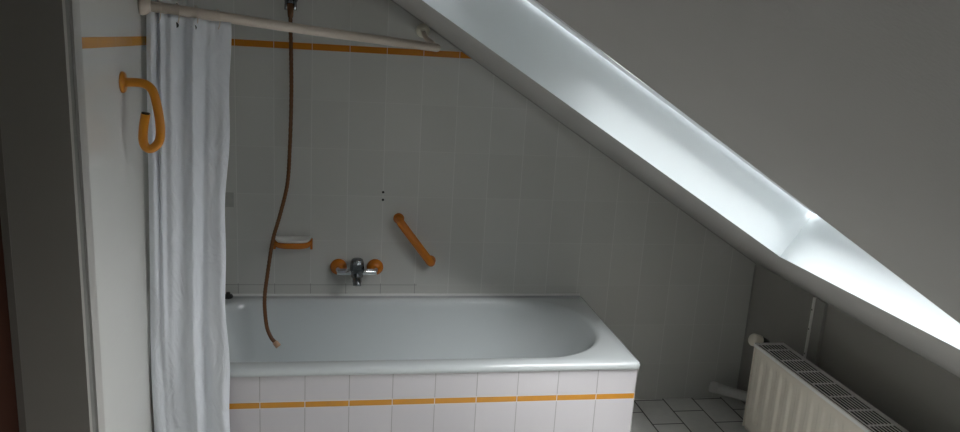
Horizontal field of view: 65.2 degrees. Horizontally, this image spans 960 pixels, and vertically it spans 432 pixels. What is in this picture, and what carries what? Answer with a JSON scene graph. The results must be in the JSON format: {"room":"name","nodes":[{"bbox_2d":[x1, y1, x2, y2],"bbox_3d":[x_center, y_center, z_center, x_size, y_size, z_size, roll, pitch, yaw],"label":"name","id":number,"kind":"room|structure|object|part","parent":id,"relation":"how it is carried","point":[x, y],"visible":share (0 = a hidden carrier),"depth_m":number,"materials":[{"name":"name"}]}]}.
{"room":"bathroom","nodes":[
{"label":"bathroom","id":0,"kind":"room"},
{"bbox_2d":[69,0,186,431],"bbox_3d":[-0.878,0.251,0.905,0.173,2.300,4.513,1,13,-10],"label":"wall","id":1,"kind":"structure","parent":0,"point":[113,32],"depth_m":2.05,"materials":[{"name":"tile"}]},
{"bbox_2d":[0,0,95,431],"bbox_3d":[-0.981,0.256,1.385,0.220,2.060,0.905,1,13,-10],"label":"door","id":2,"kind":"structure","parent":1,"relation":"in","point":[46,372],"depth_m":1.74,"materials":[{"name":"grey paint"}]},
{"bbox_3d":[-0.962,0.255,1.394,0.180,2.060,0.895,1,13,-10],"label":"casing","id":3,"kind":"part","parent":2,"relation":"part of","materials":[{"name":"grey paint"}]},
{"bbox_2d":[119,71,164,152],"bbox_3d":[-0.945,-0.290,2.112,0.110,0.225,0.063,1,13,-10],"label":"handrail","id":4,"kind":"object","parent":1,"relation":"attached to","point":[124,82],"visible":1,"depth_m":2.10,"materials":[{"name":"orange plastic"}]},
{"bbox_2d":[138,0,150,14],"bbox_3d":[-1.004,-0.631,2.251,0.031,0.060,0.060,-1,14,-19],"label":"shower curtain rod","id":5,"kind":"object","parent":1,"relation":"attached to","point":[144,6],"depth_m":2.23,"materials":[{"name":"beige plastic"}]},
{"bbox_2d":[187,0,755,398],"bbox_3d":[-0.012,-0.343,3.269,2.953,2.486,0.100,1,13,-10],"label":"wall","id":6,"kind":"structure","parent":0,"point":[505,198],"depth_m":3.24,"materials":[{"name":"tile"}]},
{"bbox_2d":[225,192,233,206],"bbox_3d":[-1.035,-0.068,3.103,0.035,0.062,0.002,1,13,-10],"label":"adhesive patch","id":7,"kind":"object","parent":6,"relation":"attached to","point":[229,196],"visible":0.86,"depth_m":3.10,"materials":[{"name":"white plastic"}]},
{"bbox_2d":[138,0,440,51],"bbox_3d":[-0.618,-0.669,2.664,1.182,0.129,0.119,-9,18,-43],"label":"rail","id":8,"kind":"object","parent":6,"relation":"attached to","point":[145,6],"visible":1,"depth_m":2.57,"materials":[{"name":"beige plastic"}]},
{"bbox_2d":[146,0,231,431],"bbox_3d":[-0.944,0.157,2.473,0.251,1.666,0.250,1,13,-10],"label":"shower curtain","id":9,"kind":"object","parent":8,"relation":"hanging from","point":[188,60],"visible":0.98,"depth_m":2.40,"materials":[{"name":"white fabric"}]},
{"bbox_3d":[-0.210,-0.718,3.041,0.022,0.059,0.082,-8,17,-39],"label":"bracket arm","id":10,"kind":"part","parent":8,"relation":"part of","materials":[{"name":"beige plastic"}]},
{"bbox_2d":[284,0,297,10],"bbox_3d":[-0.742,-0.844,2.942,0.054,0.074,0.048,1,13,-10],"label":"holder","id":11,"kind":"object","parent":6,"relation":"attached to","point":[294,2],"visible":0.83,"depth_m":2.93,"materials":[{"name":"silver metal"}]},
{"bbox_2d":[263,3,293,348],"bbox_3d":[-0.812,-0.146,3.001,0.086,1.372,0.192,4,13,3],"label":"shower hose","id":12,"kind":"object","parent":11,"relation":"hanging from","point":[290,6],"visible":0.98,"depth_m":3.04,"materials":[{"name":"brown"}]},
{"bbox_2d":[273,236,312,249],"bbox_3d":[-0.786,0.121,3.149,0.162,0.056,0.086,1,13,-10],"label":"soap dish","id":13,"kind":"object","parent":6,"relation":"attached to","point":[283,242],"visible":0.91,"depth_m":3.12,"materials":[{"name":"orange plastic"}]},
{"bbox_2d":[275,236,310,242],"bbox_3d":[-0.784,0.105,3.147,0.148,0.025,0.079,1,13,-10],"label":"tray","id":14,"kind":"object","parent":13,"relation":"on","point":[279,239],"depth_m":3.17,"materials":[{"name":"white plastic"}]},
{"bbox_2d":[330,258,382,285],"bbox_3d":[-0.522,0.230,3.192,0.228,0.116,0.143,1,13,-10],"label":"mixer","id":15,"kind":"object","parent":6,"relation":"attached to","point":[338,266],"visible":1,"depth_m":3.19,"materials":[{"name":"silver metal"}]},
{"bbox_3d":[-0.519,0.267,3.170,0.038,0.056,0.084,1,13,-10],"label":"spout","id":16,"kind":"part","parent":15,"relation":"part of","materials":[{"name":"silver metal"}]},
{"bbox_3d":[-0.523,0.224,3.194,0.059,0.090,0.064,1,13,-10],"label":"control knob","id":17,"kind":"part","parent":15,"relation":"part of","materials":[{"name":"silver metal"}]},
{"bbox_2d":[232,293,579,295],"bbox_3d":[-0.368,0.350,3.319,1.685,0.012,0.007,1,13,-10],"label":"trim","id":18,"kind":"structure","parent":6,"relation":"attached to","point":[542,294],"depth_m":3.33,"materials":[{"name":"white plastic"}]},
{"bbox_2d":[393,213,435,266],"bbox_3d":[-0.279,0.111,3.241,0.192,0.235,0.076,1,13,-10],"label":"grab bar","id":19,"kind":"object","parent":6,"relation":"attached to","point":[398,218],"visible":1,"depth_m":3.21,"materials":[{"name":"orange plastic"}]},
{"bbox_2d":[391,0,755,263],"bbox_3d":[0.109,-0.566,3.183,2.556,1.590,0.006,1,13,-10],"label":"trim","id":20,"kind":"structure","parent":6,"relation":"attached to","point":[391,0],"depth_m":3.28,"materials":[{"name":"grey paint"}]},
{"bbox_2d":[709,381,746,401],"bbox_3d":[1.226,0.852,3.586,0.256,0.080,0.064,11,15,28],"label":"pipe","id":21,"kind":"object","parent":6,"relation":"attached to","point":[715,387],"visible":0.72,"depth_m":3.58,"materials":[{"name":"grey plastic"}]},
{"bbox_2d":[737,265,755,388],"bbox_3d":[1.298,0.568,3.668,0.007,0.686,0.007,6,13,12],"label":"trim","id":22,"kind":"structure","parent":6,"relation":"attached to","point":[755,265],"depth_m":3.66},
{"bbox_2d":[393,0,959,377],"bbox_3d":[0.441,-0.184,1.006,3.049,1.988,4.663,1,13,-10],"label":"ceiling","id":23,"kind":"structure","parent":0,"point":[851,108],"depth_m":0.87,"materials":[{"name":"white paint"}]},
{"bbox_2d":[422,0,959,349],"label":"window","id":24,"kind":"structure","parent":23,"relation":"attached to","point":[524,33],"depth_m":2.36,"materials":[{"name":"grey"}]},
{"bbox_3d":[0.581,-0.315,1.845,1.296,0.823,1.177,1,13,-10],"label":"frame","id":25,"kind":"part","parent":24,"relation":"part of","materials":[{"name":"white"}]},
{"bbox_2d":[631,397,747,431],"bbox_3d":[0.305,1.443,1.387,2.973,0.100,4.683,1,13,-10],"label":"floor","id":26,"kind":"structure","parent":0,"point":[707,414],"depth_m":3.52,"materials":[{"name":"grey tile"}]},
{"bbox_2d":[229,369,637,431],"bbox_3d":[-0.324,0.711,3.036,1.690,0.504,0.728,1,13,-10],"label":"surround","id":27,"kind":"object","parent":26,"relation":"on","point":[578,400],"visible":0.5,"depth_m":2.68,"materials":[{"name":"tile"}]},
{"bbox_2d":[225,296,639,376],"bbox_3d":[-0.315,0.641,3.016,1.699,0.418,0.740,1,13,-10],"label":"bathtub","id":28,"kind":"object","parent":27,"relation":"in","point":[317,335],"visible":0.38,"depth_m":3.23,"materials":[{"name":"white ceramic"}]},
{"bbox_2d":[225,292,232,298],"bbox_3d":[-1.063,0.332,3.170,0.042,0.025,0.042,1,13,-10],"label":"plug","id":29,"kind":"object","parent":28,"relation":"on","point":[228,295],"visible":0.86,"depth_m":3.16,"materials":[{"name":"black rubber"}]},
{"bbox_2d":[742,333,908,431],"bbox_3d":[1.352,0.886,2.728,0.215,0.498,1.238,1,13,-10],"label":"radiator","id":30,"kind":"object","parent":26,"relation":"on","point":[787,392],"visible":1,"depth_m":2.92,"materials":[{"name":"metal"}]},
{"bbox_3d":[1.266,0.872,2.677,0.020,0.383,1.151,1,13,-10],"label":"panel","id":31,"kind":"part","parent":30,"relation":"part of","materials":[{"name":"metal"}]},
{"bbox_2d":[738,264,959,431],"bbox_3d":[1.720,1.063,1.560,0.100,0.724,4.513,1,13,-10],"label":"wall","id":32,"kind":"structure","parent":0,"point":[915,393],"depth_m":2.85,"materials":[{"name":"paint"}]},
{"bbox_2d":[803,297,827,365],"bbox_3d":[1.377,0.685,3.158,0.023,0.698,0.072,1,13,-10],"label":"pipe boxing","id":33,"kind":"object","parent":32,"relation":"attached to","point":[818,313],"visible":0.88,"depth_m":3.10,"materials":[{"name":"white paint"}]},
{"bbox_2d":[757,264,959,378],"bbox_3d":[1.694,0.746,1.452,0.006,0.006,4.463,1,13,-10],"label":"trim","id":34,"kind":"structure","parent":32,"relation":"attached to","point":[757,264],"depth_m":2.78,"materials":[{"name":"grey paint"}]}
]}

